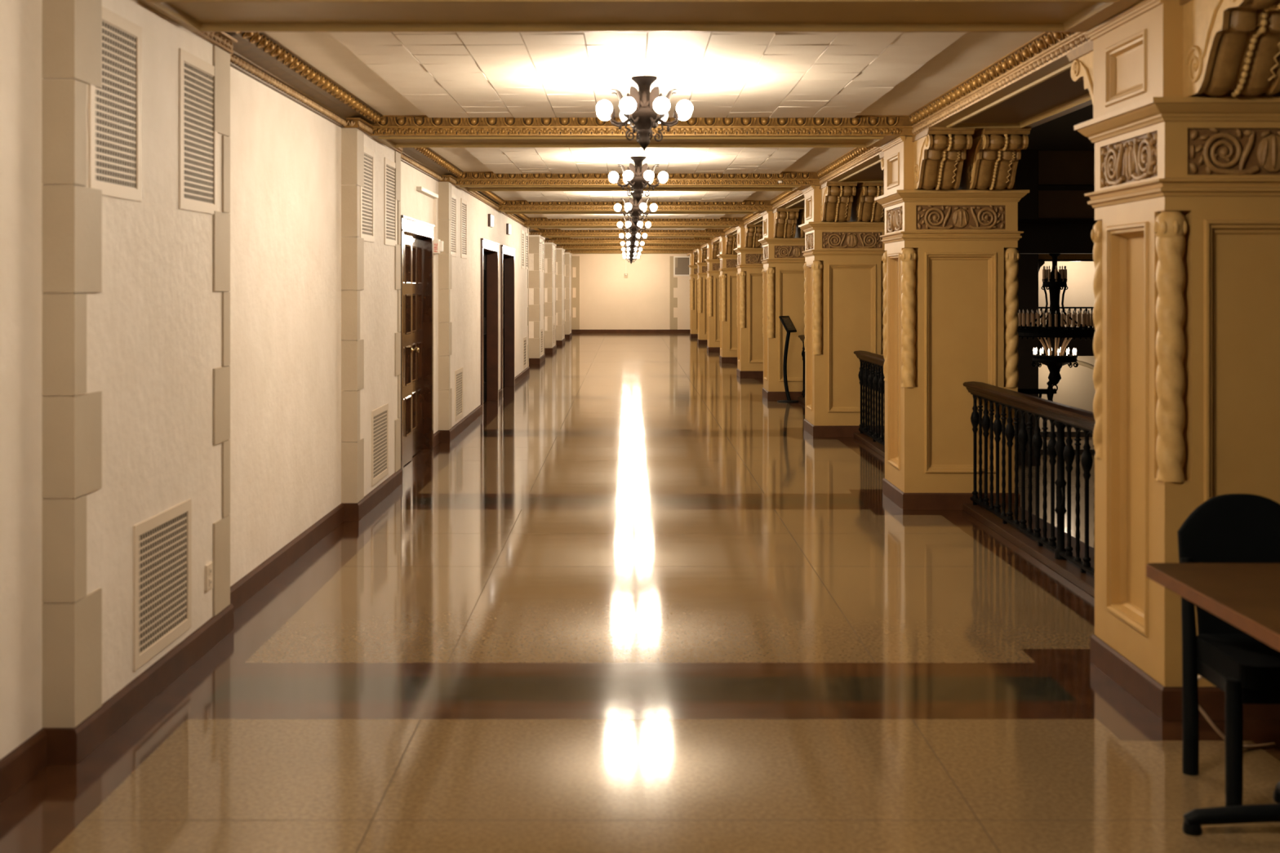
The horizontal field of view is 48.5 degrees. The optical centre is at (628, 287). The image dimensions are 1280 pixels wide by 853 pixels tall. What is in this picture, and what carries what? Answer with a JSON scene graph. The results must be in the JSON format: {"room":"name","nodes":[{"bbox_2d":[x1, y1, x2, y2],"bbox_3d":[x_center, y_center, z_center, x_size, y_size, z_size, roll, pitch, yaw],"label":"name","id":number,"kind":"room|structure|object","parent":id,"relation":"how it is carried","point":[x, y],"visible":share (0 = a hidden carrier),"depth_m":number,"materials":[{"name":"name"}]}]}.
{"room":"grand building hallway","nodes":[
{"label":"grand building hallway","id":0,"kind":"room"},
{"bbox_2d":[0,0,528,759],"bbox_3d":[-2.384,0.185,20.450,1.033,2.830,58.900,0,0,0],"label":"wall","id":1,"kind":"structure","parent":0,"point":[285,213],"depth_m":7.48,"materials":[{"name":"paint"}]},
{"bbox_2d":[88,6,142,201],"bbox_3d":[-1.865,-0.660,5.170,0.011,0.666,0.517,0,0,0],"label":"air vent","id":2,"kind":"object","parent":1,"relation":"attached to","point":[115,108],"visible":1,"depth_m":5.18,"materials":[{"name":"beige metal"}]},
{"bbox_2d":[42,0,230,728],"bbox_3d":[-1.913,0.255,5.695,0.109,2.690,1.862,0,0,0],"label":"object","id":3,"kind":"structure","parent":1,"relation":"attached to","point":[136,297],"depth_m":5.18,"materials":[{"name":"paint"}]},
{"bbox_2d":[133,498,191,671],"bbox_3d":[-1.865,1.174,5.700,0.011,0.546,0.690,0,0,0],"label":"air vent","id":4,"kind":"object","parent":1,"relation":"attached to","point":[162,542],"visible":1,"depth_m":5.67,"materials":[{"name":"beige metal"}]},
{"bbox_2d":[178,48,217,214],"bbox_3d":[-1.865,-0.660,6.164,0.011,0.666,0.534,0,0,0],"label":"air vent","id":5,"kind":"object","parent":1,"relation":"attached to","point":[197,140],"visible":1,"depth_m":6.12,"materials":[{"name":"beige metal"}]},
{"bbox_2d":[204,561,213,591],"bbox_3d":[-1.862,1.284,6.304,0.018,0.115,0.090,0,0,0],"label":"wall outlet","id":6,"kind":"object","parent":1,"relation":"attached to","point":[208,567],"visible":1,"depth_m":6.29,"materials":[{"name":"beige paint"}]},
{"bbox_2d":[191,31,237,53],"bbox_3d":[-1.917,-1.125,5.695,0.172,0.070,1.922,0,0,0],"label":"trim","id":7,"kind":"structure","parent":1,"relation":"attached to","point":[222,40],"depth_m":6.41,"materials":[{"name":"brown metal"}]},
{"bbox_2d":[0,333,572,804],"bbox_3d":[-1.966,1.540,20.350,0.242,0.120,58.700,0,0,0],"label":"baseboard","id":8,"kind":"structure","parent":1,"relation":"attached to","point":[47,746],"depth_m":5.75,"materials":[{"name":"brown stone"}]},
{"bbox_2d":[225,31,382,127],"bbox_3d":[-1.871,-1.161,8.131,0.232,0.138,4.178,0,0,0],"label":"trim","id":9,"kind":"structure","parent":1,"relation":"attached to","point":[258,55],"depth_m":7.90,"materials":[{"name":"brown metal"}]},
{"bbox_2d":[360,146,373,242],"bbox_3d":[-1.865,-0.660,10.130,0.011,0.666,0.517,0,0,0],"label":"air vent","id":10,"kind":"object","parent":1,"relation":"attached to","point":[366,193],"visible":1,"depth_m":10.17,"materials":[{"name":"beige metal"}]},
{"bbox_2d":[341,128,400,502],"bbox_3d":[-1.913,0.255,10.655,0.109,2.690,1.862,0,0,0],"label":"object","id":11,"kind":"structure","parent":1,"relation":"attached to","point":[371,272],"depth_m":10.10,"materials":[{"name":"paint"}]},
{"bbox_2d":[341,117,402,153],"bbox_3d":[-1.917,-1.125,10.655,0.172,0.070,1.922,0,0,0],"label":"trim","id":12,"kind":"structure","parent":1,"relation":"attached to","point":[359,123],"depth_m":9.81,"materials":[{"name":"brown metal"}]},
{"bbox_2d":[371,403,388,486],"bbox_3d":[-1.865,1.174,10.660,0.011,0.546,0.690,0,0,0],"label":"air vent","id":13,"kind":"object","parent":1,"relation":"attached to","point":[380,416],"visible":1,"depth_m":10.66,"materials":[{"name":"beige metal"}]},
{"bbox_2d":[384,157,396,246],"bbox_3d":[-1.865,-0.660,11.124,0.011,0.666,0.534,0,0,0],"label":"air vent","id":14,"kind":"object","parent":1,"relation":"attached to","point":[390,202],"visible":1,"depth_m":11.11,"materials":[{"name":"beige metal"}]},
{"bbox_2d":[400,214,435,472],"bbox_3d":[-2.018,0.490,13.155,0.177,2.220,1.994,0,0,0],"label":"door","id":15,"kind":"structure","parent":1,"relation":"in","point":[416,331],"depth_m":13.63,"materials":[{"name":"brown wood"}]},
{"bbox_2d":[416,186,438,239],"bbox_3d":[-1.944,-0.710,13.768,0.054,0.450,1.215,0,0,0],"label":"conduit","id":16,"kind":"object","parent":1,"relation":"attached to","point":[420,188],"visible":0.99,"depth_m":14.29,"materials":[{"name":"beige plastic"}]},
{"bbox_2d":[400,147,463,181],"bbox_3d":[-1.871,-1.161,13.091,0.232,0.138,4.178,0,0,0],"label":"trim","id":17,"kind":"structure","parent":1,"relation":"attached to","point":[427,161],"depth_m":13.27,"materials":[{"name":"brown metal"}]},
{"bbox_2d":[433,239,443,253],"bbox_3d":[-1.925,-0.412,14.359,0.092,0.145,0.152,0,0,0],"label":"fire alarm","id":18,"kind":"object","parent":1,"relation":"attached to","point":[437,244],"visible":0.94,"depth_m":14.28,"materials":[{"name":"beige plastic"}]},
{"bbox_2d":[438,182,451,430],"bbox_3d":[-1.913,0.195,14.807,0.109,2.566,0.246,0,0,0],"label":"trim","id":19,"kind":"structure","parent":1,"relation":"attached to","point":[444,188],"depth_m":14.68,"materials":[{"name":"paint"}]},
{"bbox_2d":[449,192,456,257],"bbox_3d":[-1.865,-0.660,15.091,0.011,0.666,0.517,0,0,0],"label":"air vent","id":20,"kind":"object","parent":1,"relation":"in","point":[453,222],"visible":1,"depth_m":15.14,"materials":[{"name":"beige paint"}]},
{"bbox_2d":[454,367,462,422],"bbox_3d":[-1.865,1.174,15.620,0.011,0.546,0.690,0,0,0],"label":"air vent","id":21,"kind":"object","parent":1,"relation":"in","point":[458,373],"visible":1,"depth_m":15.57,"materials":[{"name":"beige metal"}]},
{"bbox_2d":[461,198,466,258],"bbox_3d":[-1.865,-0.660,16.084,0.011,0.666,0.534,0,0,0],"label":"air vent","id":22,"kind":"object","parent":1,"relation":"in","point":[464,202],"visible":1,"depth_m":16.12,"materials":[{"name":"beige paint"}]},
{"bbox_2d":[438,174,529,228],"bbox_3d":[-1.917,-1.125,20.575,0.172,0.070,11.842,0,0,0],"label":"trim","id":23,"kind":"structure","parent":1,"relation":"attached to","point":[445,178],"depth_m":17.83,"materials":[{"name":"brown metal"}]},
{"bbox_2d":[480,238,499,413],"bbox_3d":[-1.948,0.490,19.025,0.237,2.220,2.234,0,0,0],"label":"door","id":24,"kind":"structure","parent":1,"relation":"in","point":[489,249],"depth_m":20.02,"materials":[{"name":"brown wood"}]},
{"bbox_2d":[476,191,504,204],"bbox_3d":[-1.871,-1.161,18.051,0.232,0.138,4.178,0,0,0],"label":"trim","id":25,"kind":"structure","parent":1,"relation":"attached to","point":[491,195],"depth_m":18.70,"materials":[{"name":"brown metal"}]},
{"bbox_2d":[488,213,493,226],"bbox_3d":[-1.845,-0.892,19.030,0.052,0.165,0.340,0,0,0],"label":"lantern","id":26,"kind":"object","parent":1,"relation":"attached to","point":[491,217],"visible":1,"depth_m":18.88,"materials":[{"name":"beige glass"}]},
{"bbox_2d":[500,244,515,396],"bbox_3d":[-1.948,0.490,21.860,0.237,2.220,2.264,0,0,0],"label":"door","id":27,"kind":"structure","parent":1,"relation":"in","point":[507,253],"depth_m":22.87,"materials":[{"name":"black wood"}]},
{"bbox_2d":[506,223,511,235],"bbox_3d":[-1.845,-0.892,21.860,0.052,0.165,0.340,0,0,0],"label":"lantern","id":28,"kind":"object","parent":1,"relation":"attached to","point":[508,225],"visible":1,"depth_m":21.71,"materials":[{"name":"beige glass"}]},
{"bbox_2d":[513,213,528,220],"bbox_3d":[-1.871,-1.161,23.011,0.232,0.138,4.178,0,0,0],"label":"trim","id":29,"kind":"structure","parent":1,"relation":"attached to","point":[522,216],"depth_m":23.96,"materials":[{"name":"brown metal"}]},
{"bbox_2d":[521,230,524,268],"bbox_3d":[-1.865,-0.660,25.011,0.011,0.666,0.517,0,0,0],"label":"air vent","id":30,"kind":"object","parent":1,"relation":"in","point":[522,232],"visible":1,"depth_m":25.07,"materials":[{"name":"beige metal"}]},
{"bbox_2d":[523,336,526,368],"bbox_3d":[-1.865,1.174,25.540,0.011,0.546,0.690,0,0,0],"label":"air vent","id":31,"kind":"object","parent":1,"relation":"in","point":[524,338],"visible":1,"depth_m":25.47,"materials":[{"name":"beige metal"}]},
{"bbox_2d":[525,232,528,269],"bbox_3d":[-1.865,-0.660,26.004,0.011,0.666,0.534,0,0,0],"label":"air vent","id":32,"kind":"object","parent":1,"relation":"in","point":[526,233],"visible":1,"depth_m":26.07,"materials":[{"name":"beige metal"}]},
{"bbox_2d":[527,228,528,367],"bbox_3d":[-1.877,0.195,26.343,0.039,2.566,0.246,0,0,0],"label":"trim","id":33,"kind":"structure","parent":1,"relation":"attached to","point":[527,228],"depth_m":26.39,"materials":[{"name":"paint"}]},
{"bbox_2d":[528,235,545,358],"bbox_3d":[-1.972,0.255,30.495,0.250,2.690,1.890,0,0,0],"label":"trim","id":34,"kind":"structure","parent":1,"relation":"attached to","point":[536,277],"depth_m":29.57,"materials":[{"name":"paint"}]},
{"bbox_2d":[540,328,542,355],"bbox_3d":[-1.865,1.174,30.500,0.011,0.546,0.690,0,0,0],"label":"air vent","id":35,"kind":"object","parent":1,"relation":"attached to","point":[541,330],"visible":1,"depth_m":30.49,"materials":[{"name":"beige metal"}]},
{"bbox_2d":[544,242,556,347],"bbox_3d":[-1.972,0.255,35.455,0.250,2.690,1.890,0,0,0],"label":"trim","id":36,"kind":"structure","parent":1,"relation":"attached to","point":[549,278],"depth_m":34.53,"materials":[{"name":"paint"}]},
{"bbox_2d":[552,323,555,346],"bbox_3d":[-1.865,1.174,35.460,0.011,0.546,0.690,0,0,0],"label":"air vent","id":37,"kind":"object","parent":1,"relation":"attached to","point":[553,324],"visible":1,"depth_m":35.47,"materials":[{"name":"beige metal"}]},
{"bbox_2d":[555,248,564,340],"bbox_3d":[-1.972,0.255,40.415,0.250,2.690,1.890,0,0,0],"label":"trim","id":38,"kind":"structure","parent":1,"relation":"attached to","point":[560,279],"depth_m":39.49,"materials":[{"name":"paint"}]},
{"bbox_2d":[564,252,572,334],"bbox_3d":[-1.972,0.255,45.375,0.250,2.690,1.890,0,0,0],"label":"trim","id":39,"kind":"structure","parent":1,"relation":"attached to","point":[567,255],"depth_m":44.44,"materials":[{"name":"paint"}]},
{"bbox_2d":[560,244,701,249],"bbox_3d":[-0.018,-1.157,40.375,4.137,0.166,0.918,0,0,0],"label":"ceiling beam","id":40,"kind":"structure","parent":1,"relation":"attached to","point":[565,246],"depth_m":39.96,"materials":[{"name":"metal"}]},
{"bbox_2d":[569,249,693,253],"bbox_3d":[-0.018,-1.157,45.335,4.137,0.166,0.918,0,0,0],"label":"ceiling beam","id":41,"kind":"structure","parent":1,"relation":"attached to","point":[572,251],"depth_m":44.92,"materials":[{"name":"metal"}]},
{"bbox_2d":[537,228,725,237],"bbox_3d":[-0.018,-1.157,30.455,4.137,0.166,0.918,0,0,0],"label":"ceiling beam","id":42,"kind":"structure","parent":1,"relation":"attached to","point":[546,233],"depth_m":30.04,"materials":[{"name":"metal"}]},
{"bbox_2d":[551,237,711,244],"bbox_3d":[-0.018,-1.157,35.415,4.137,0.166,0.918,0,0,0],"label":"ceiling beam","id":43,"kind":"structure","parent":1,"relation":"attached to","point":[558,241],"depth_m":35.00,"materials":[{"name":"metal"}]},
{"bbox_2d":[523,217,744,227],"bbox_3d":[-0.018,-1.157,25.495,4.137,0.166,0.918,0,0,0],"label":"trim","id":44,"kind":"structure","parent":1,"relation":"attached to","point":[532,222],"depth_m":25.09,"materials":[{"name":"paint"}]},
{"bbox_2d":[497,200,773,213],"bbox_3d":[-0.018,-1.157,20.535,4.137,0.166,0.918,0,0,0],"label":"trim","id":45,"kind":"structure","parent":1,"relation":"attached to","point":[508,206],"depth_m":20.12,"materials":[{"name":"paint"}]},
{"bbox_2d":[454,171,820,191],"bbox_3d":[-0.018,-1.157,15.575,4.137,0.166,0.918,0,0,0],"label":"trim","id":46,"kind":"structure","parent":1,"relation":"attached to","point":[468,180],"depth_m":15.16,"materials":[{"name":"paint"}]},
{"bbox_2d":[137,0,1143,31],"bbox_3d":[-0.018,-1.157,5.655,4.137,0.166,0.918,0,0,0],"label":"ceiling beam","id":47,"kind":"structure","parent":1,"relation":"attached to","point":[194,15],"depth_m":5.74,"materials":[{"name":"paint"}]},
{"bbox_2d":[369,115,913,147],"bbox_3d":[-0.018,-1.157,10.615,4.137,0.166,0.918,0,0,0],"label":"trim","id":48,"kind":"structure","parent":1,"relation":"attached to","point":[392,131],"depth_m":10.20,"materials":[{"name":"paint"}]},
{"bbox_2d":[571,253,690,329],"bbox_3d":[-0.050,0.435,49.847,5.700,3.330,0.306,0,0,0],"label":"wall","id":49,"kind":"structure","parent":0,"point":[651,297],"depth_m":49.70,"materials":[{"name":"paint"}]},
{"bbox_2d":[571,329,690,333],"bbox_3d":[0.361,1.540,49.694,4.877,0.120,0.032,0,0,0],"label":"baseboard","id":50,"kind":"structure","parent":49,"relation":"attached to","point":[572,331],"depth_m":49.67,"materials":[{"name":"brown stone"}]},
{"bbox_2d":[673,256,690,275],"bbox_3d":[1.875,-0.740,49.692,0.600,0.700,0.024,0,0,0],"label":"air vent","id":51,"kind":"object","parent":49,"relation":"in","point":[682,268],"visible":0.91,"depth_m":49.69,"materials":[{"name":"beige plastic"}]},
{"bbox_2d":[0,333,1279,852],"bbox_3d":[8.600,1.960,21.000,21.800,0.720,60.000,0,0,0],"label":"floor","id":52,"kind":"structure","parent":0,"point":[633,605],"depth_m":5.76,"materials":[{"name":"beige stone"}]},
{"bbox_2d":[688,252,697,337],"bbox_3d":[2.393,0.255,45.335,0.951,2.690,1.914,0,0,0],"label":"pier","id":53,"kind":"object","parent":52,"relation":"on","point":[693,256],"visible":0.37,"depth_m":44.94,"materials":[{"name":"paint"}]},
{"bbox_2d":[695,248,706,343],"bbox_3d":[2.393,0.255,40.375,0.951,2.690,1.914,0,0,0],"label":"pier","id":54,"kind":"object","parent":52,"relation":"on","point":[701,263],"visible":0.43,"depth_m":39.98,"materials":[{"name":"paint"}]},
{"bbox_2d":[704,242,719,351],"bbox_3d":[2.393,0.255,35.415,0.951,2.690,1.914,0,0,0],"label":"pier","id":55,"kind":"object","parent":52,"relation":"on","point":[713,261],"visible":0.44,"depth_m":35.02,"materials":[{"name":"paint"}]},
{"bbox_2d":[716,235,737,362],"bbox_3d":[2.393,0.255,30.455,0.951,2.690,1.914,0,0,0],"label":"pier","id":56,"kind":"object","parent":52,"relation":"on","point":[727,256],"visible":0.43,"depth_m":30.06,"materials":[{"name":"paint"}]},
{"bbox_2d":[733,224,764,377],"bbox_3d":[2.393,0.255,25.495,0.951,2.690,1.914,0,0,0],"label":"pier","id":57,"kind":"object","parent":52,"relation":"on","point":[749,251],"visible":0.48,"depth_m":25.10,"materials":[{"name":"paint"}]},
{"bbox_2d":[758,208,805,399],"bbox_3d":[2.393,0.255,20.535,0.951,2.690,1.914,0,0,0],"label":"pier","id":58,"kind":"object","parent":52,"relation":"on","point":[783,242],"visible":0.63,"depth_m":20.14,"materials":[{"name":"paint"}]},
{"bbox_2d":[777,315,798,402],"bbox_3d":[2.225,1.000,19.830,0.300,1.200,0.300,0,0,0],"label":"stand","id":59,"kind":"object","parent":52,"relation":"on","point":[786,321],"visible":1,"depth_m":19.83,"materials":[{"name":"black metal"}]},
{"bbox_2d":[798,334,804,404],"bbox_3d":[2.587,1.138,18.055,0.375,0.924,4.140,0,0,0],"label":"iron railing","id":60,"kind":"object","parent":52,"relation":"on","point":[802,399],"visible":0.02,"depth_m":19.94,"materials":[{"name":"black metal"}]},
{"bbox_2d":[798,181,885,436],"bbox_3d":[2.393,0.255,15.575,0.951,2.690,1.914,0,0,0],"label":"pier","id":61,"kind":"object","parent":52,"relation":"on","point":[844,224],"visible":0.88,"depth_m":15.18,"materials":[{"name":"paint"}]},
{"bbox_2d":[853,350,884,457],"bbox_3d":[2.587,1.138,13.095,0.375,0.924,4.140,0,0,0],"label":"iron railing","id":62,"kind":"object","parent":52,"relation":"on","point":[872,379],"visible":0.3,"depth_m":14.33,"materials":[{"name":"black metal"}]},
{"bbox_2d":[874,127,1031,510],"bbox_3d":[2.393,0.255,10.615,0.951,2.690,1.914,0,0,0],"label":"pier","id":63,"kind":"object","parent":52,"relation":"on","point":[949,200],"visible":1,"depth_m":10.22,"materials":[{"name":"paint"}]},
{"bbox_2d":[1017,377,1057,401],"bbox_3d":[2.997,0.800,10.620,0.402,0.240,0.068,0,0,0],"label":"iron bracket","id":64,"kind":"object","parent":63,"relation":"attached to","point":[1050,391],"visible":0.56,"depth_m":10.61,"materials":[{"name":"black metal"}]},
{"bbox_2d":[962,381,1095,597],"bbox_3d":[2.587,1.138,8.135,0.375,0.924,4.140,0,0,0],"label":"iron railing","id":65,"kind":"object","parent":52,"relation":"on","point":[1073,559],"visible":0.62,"depth_m":8.59,"materials":[{"name":"black metal"}]},
{"bbox_2d":[1038,306,1093,321],"bbox_3d":[15.940,1.143,48.000,4.520,0.955,0.090,0,0,0],"label":"gallery railing","id":66,"kind":"object","parent":52,"relation":"on","point":[1041,308],"visible":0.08,"depth_m":47.97,"materials":[{"name":"black metal"}]},
{"bbox_2d":[1066,0,1279,720],"bbox_3d":[2.393,0.255,5.655,0.951,2.690,1.914,0,0,0],"label":"pier","id":67,"kind":"object","parent":52,"relation":"on","point":[1184,128],"visible":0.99,"depth_m":5.29,"materials":[{"name":"beige stone"}]},
{"bbox_2d":[1146,563,1279,835],"bbox_3d":[2.042,1.229,3.812,0.877,0.741,1.267,0,0,0],"label":"table","id":68,"kind":"object","parent":52,"relation":"on","point":[1246,596],"visible":1,"depth_m":4.14,"materials":[{"name":"laminate"}]},
{"bbox_2d":[1177,493,1279,806],"bbox_3d":[2.055,1.147,4.534,0.462,0.905,0.508,0,0,0],"label":"chair","id":69,"kind":"object","parent":52,"relation":"on","point":[1228,528],"visible":0.7,"depth_m":4.67,"materials":[{"name":"black plastic"}]},
{"bbox_2d":[1198,675,1275,749],"bbox_3d":[2.080,1.255,4.904,0.347,0.691,0.079,0,0,-26],"label":"cord","id":70,"kind":"object","parent":52,"relation":"on","point":[1270,744],"visible":0.26,"depth_m":4.89,"materials":[{"name":"beige plastic"}]},
{"bbox_2d":[264,31,1043,238],"bbox_3d":[0.250,-1.340,20.450,5.100,0.279,58.900,0,0,0],"label":"ceiling","id":71,"kind":"structure","parent":0,"point":[432,74],"depth_m":8.29,"materials":[{"name":"paint"}]},
{"bbox_2d":[622,249,640,261],"bbox_3d":[0.090,-0.988,42.855,0.546,0.425,0.546,0,0,45],"label":"chandelier","id":72,"kind":"object","parent":71,"relation":"hanging from","point":[624,253],"visible":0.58,"depth_m":42.77,"materials":[{"name":"white glass"}]},
{"bbox_2d":[620,238,644,253],"bbox_3d":[0.090,-0.988,32.935,0.546,0.425,0.546,0,0,45],"label":"chandelier","id":73,"kind":"object","parent":71,"relation":"hanging from","point":[642,243],"visible":0.71,"depth_m":32.85,"materials":[{"name":"white glass"}]},
{"bbox_2d":[622,244,642,257],"bbox_3d":[0.090,-0.988,37.895,0.546,0.425,0.546,0,0,-45],"label":"chandelier","id":74,"kind":"object","parent":71,"relation":"hanging from","point":[640,249],"visible":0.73,"depth_m":37.81,"materials":[{"name":"white glass"}]},
{"bbox_2d":[619,230,647,248],"bbox_3d":[0.090,-0.988,27.975,0.546,0.425,0.546,0,0,-45],"label":"chandelier","id":75,"kind":"object","parent":71,"relation":"hanging from","point":[628,237],"visible":0.74,"depth_m":27.88,"materials":[{"name":"white glass"}]},
{"bbox_2d":[617,217,651,239],"bbox_3d":[0.090,-0.988,23.015,0.546,0.425,0.546,0,0,45],"label":"chandelier","id":76,"kind":"object","parent":71,"relation":"hanging from","point":[630,224],"visible":0.87,"depth_m":22.91,"materials":[{"name":"white glass"}]},
{"bbox_2d":[613,192,657,226],"bbox_3d":[0.090,-0.988,18.055,0.546,0.425,0.546,0,0,-45],"label":"chandelier","id":77,"kind":"object","parent":71,"relation":"hanging from","point":[635,209],"visible":0.99,"depth_m":17.95,"materials":[{"name":"white glass"}]},
{"bbox_2d":[608,155,668,202],"bbox_3d":[0.090,-0.988,13.095,0.546,0.425,0.546,0,0,-45],"label":"chandelier","id":78,"kind":"object","parent":71,"relation":"hanging from","point":[637,176],"visible":1,"depth_m":13.00,"materials":[{"name":"white glass"}]},
{"bbox_2d":[595,75,693,151],"bbox_3d":[0.090,-0.988,8.135,0.546,0.425,0.546,0,0,45],"label":"chandelier","id":79,"kind":"object","parent":71,"relation":"hanging from","point":[642,108],"visible":1,"depth_m":8.04,"materials":[{"name":"brown metal"}]},
{"bbox_2d":[723,227,737,235],"bbox_3d":[2.380,-1.158,27.971,0.760,0.164,4.179,0,0,0],"label":"trim","id":80,"kind":"structure","parent":71,"relation":"attached to","point":[728,231],"depth_m":28.75,"materials":[{"name":"paint"}]},
{"bbox_2d":[742,213,763,225],"bbox_3d":[2.380,-1.158,23.011,0.760,0.164,4.179,0,0,0],"label":"trim","id":81,"kind":"structure","parent":71,"relation":"attached to","point":[757,218],"depth_m":23.67,"materials":[{"name":"paint"}]},
{"bbox_2d":[769,190,804,210],"bbox_3d":[2.380,-1.158,18.050,0.760,0.164,4.179,0,0,0],"label":"trim","id":82,"kind":"structure","parent":71,"relation":"attached to","point":[795,199],"depth_m":18.60,"materials":[{"name":"paint"}]},
{"bbox_2d":[816,146,884,184],"bbox_3d":[2.380,-1.158,13.091,0.760,0.164,4.179,0,0,0],"label":"trim","id":83,"kind":"structure","parent":71,"relation":"attached to","point":[859,165],"depth_m":13.49,"materials":[{"name":"paint"}]},
{"bbox_2d":[908,31,1092,134],"bbox_3d":[2.380,-1.158,8.130,0.760,0.164,4.179,0,0,0],"label":"trim","id":84,"kind":"structure","parent":71,"relation":"attached to","point":[1032,86],"depth_m":8.23,"materials":[{"name":"paint"}]},
{"bbox_2d":[1016,219,1097,253],"bbox_3d":[11.060,-1.065,30.000,16.880,0.710,0.700,0,0,0],"label":"trim","id":85,"kind":"structure","parent":71,"relation":"attached to","point":[1038,236],"depth_m":29.70,"materials":[{"name":"black wood"}]},
{"bbox_2d":[1017,253,1095,391],"bbox_3d":[9.000,0.744,30.000,1.862,2.913,1.862,0,0,0],"label":"chandelier","id":86,"kind":"object","parent":85,"relation":"hanging from","point":[1055,328],"visible":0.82,"depth_m":29.77,"materials":[{"name":"black metal"}]},
{"bbox_2d":[1022,311,1025,326],"bbox_3d":[8.221,0.642,29.550,0.057,0.335,0.057,0,0,22],"label":"candle","id":87,"kind":"object","parent":86,"relation":"on","point":[1023,314],"depth_m":29.52,"materials":[{"name":"brown wax"}]},
{"bbox_2d":[1036,311,1039,326],"bbox_3d":[8.452,0.642,29.286,0.057,0.335,0.057,0,0,-23],"label":"candle","id":88,"kind":"object","parent":86,"relation":"on","point":[1037,315],"depth_m":29.27,"materials":[{"name":"brown wax"}]},
{"bbox_2d":[1042,311,1045,326],"bbox_3d":[8.550,0.642,29.221,0.057,0.335,0.057,0,0,22],"label":"candle","id":89,"kind":"object","parent":86,"relation":"on","point":[1043,315],"depth_m":29.19,"materials":[{"name":"brown wax"}]},
{"bbox_2d":[1048,310,1051,326],"bbox_3d":[8.656,0.642,29.169,0.057,0.335,0.057,0,0,-22],"label":"candle","id":90,"kind":"object","parent":86,"relation":"on","point":[1050,315],"depth_m":29.14,"materials":[{"name":"brown wax"}]},
{"bbox_2d":[1054,266,1057,281],"bbox_3d":[8.963,-0.287,29.778,0.057,0.335,0.057,0,0,-23],"label":"candle","id":91,"kind":"object","parent":86,"relation":"on","point":[1055,270],"depth_m":29.76,"materials":[{"name":"brown wax"}]},
{"bbox_2d":[1054,310,1057,326],"bbox_3d":[8.767,0.642,29.131,0.057,0.335,0.057,0,0,-23],"label":"candle","id":92,"kind":"object","parent":86,"relation":"on","point":[1055,315],"depth_m":29.10,"materials":[{"name":"brown wax"}]},
{"bbox_2d":[1060,311,1063,326],"bbox_3d":[8.883,0.642,29.108,0.057,0.335,0.057,0,0,22],"label":"candle","id":93,"kind":"object","parent":86,"relation":"on","point":[1061,315],"depth_m":29.09,"materials":[{"name":"brown wax"}]},
{"bbox_2d":[1066,311,1069,326],"bbox_3d":[9.000,0.642,29.100,0.057,0.335,0.057,0,0,-23],"label":"candle","id":94,"kind":"object","parent":86,"relation":"on","point":[1067,315],"depth_m":29.07,"materials":[{"name":"brown wax"}]},
{"bbox_2d":[1068,309,1071,324],"bbox_3d":[9.548,0.642,30.714,0.057,0.335,0.057,0,0,-23],"label":"candle","id":95,"kind":"object","parent":86,"relation":"on","point":[1070,313],"depth_m":30.69,"materials":[{"name":"brown wax"}]},
{"bbox_2d":[1071,311,1075,326],"bbox_3d":[9.117,0.642,29.108,0.057,0.335,0.057,0,0,-22],"label":"candle","id":96,"kind":"object","parent":86,"relation":"on","point":[1073,315],"depth_m":29.09,"materials":[{"name":"brown wax"}]},
{"bbox_2d":[1086,310,1089,326],"bbox_3d":[9.450,0.642,29.221,0.057,0.335,0.057,0,0,-22],"label":"candle","id":97,"kind":"object","parent":86,"relation":"on","point":[1087,315],"depth_m":29.19,"materials":[{"name":"brown wax"}]},
{"bbox_2d":[1089,310,1093,326],"bbox_3d":[9.548,0.642,29.286,0.062,0.335,0.062,0,0,0],"label":"candle","id":98,"kind":"object","parent":86,"relation":"on","point":[1091,314],"depth_m":29.26,"materials":[{"name":"brown wax"}]},
{"bbox_2d":[1017,455,1094,547],"bbox_3d":[11.000,6.040,21.000,17.000,0.200,60.000,0,0,0],"label":"floor","id":99,"kind":"structure","parent":0,"point":[1091,512],"depth_m":40.42,"materials":[{"name":"brown"}]},
{"bbox_2d":[1014,149,1044,465],"bbox_3d":[13.190,0.670,47.650,1.420,10.540,0.700,0,0,0],"label":"pillar","id":100,"kind":"structure","parent":99,"relation":"on","point":[1027,170],"depth_m":47.35,"materials":[{"name":"black wood"}]},
{"bbox_2d":[1026,103,1094,151],"bbox_3d":[11.000,-4.700,21.000,17.000,0.200,60.000,0,0,0],"label":"ceiling","id":101,"kind":"structure","parent":0,"point":[1059,134],"depth_m":42.96,"materials":[{"name":"grey"}]},
{"bbox_2d":[1038,151,1094,261],"bbox_3d":[11.150,-2.740,48.100,16.700,3.720,0.600,0,0,0],"label":"wall","id":102,"kind":"structure","parent":0,"point":[1064,177],"depth_m":47.90,"materials":[{"name":"black wood"}]},
{"bbox_2d":[1038,261,1095,449],"bbox_3d":[11.150,0.670,50.550,16.700,10.540,0.500,0,0,0],"label":"wall","id":103,"kind":"structure","parent":0,"point":[1076,388],"depth_m":50.30,"materials":[{"name":"paint"}]},
{"bbox_2d":[1040,431,1093,455],"bbox_3d":[11.150,5.530,50.270,16.700,0.820,0.060,0,0,0],"label":"trim","id":104,"kind":"structure","parent":103,"relation":"attached to","point":[1073,433],"depth_m":50.23,"materials":[{"name":"black wood"}]},
{"bbox_2d":[1040,360,1093,369],"bbox_3d":[15.300,3.822,50.280,3.949,2.595,0.150,0,0,0],"label":"trim","id":105,"kind":"structure","parent":103,"relation":"attached to","point":[1080,362],"depth_m":50.22,"materials":[{"name":"beige stone"}]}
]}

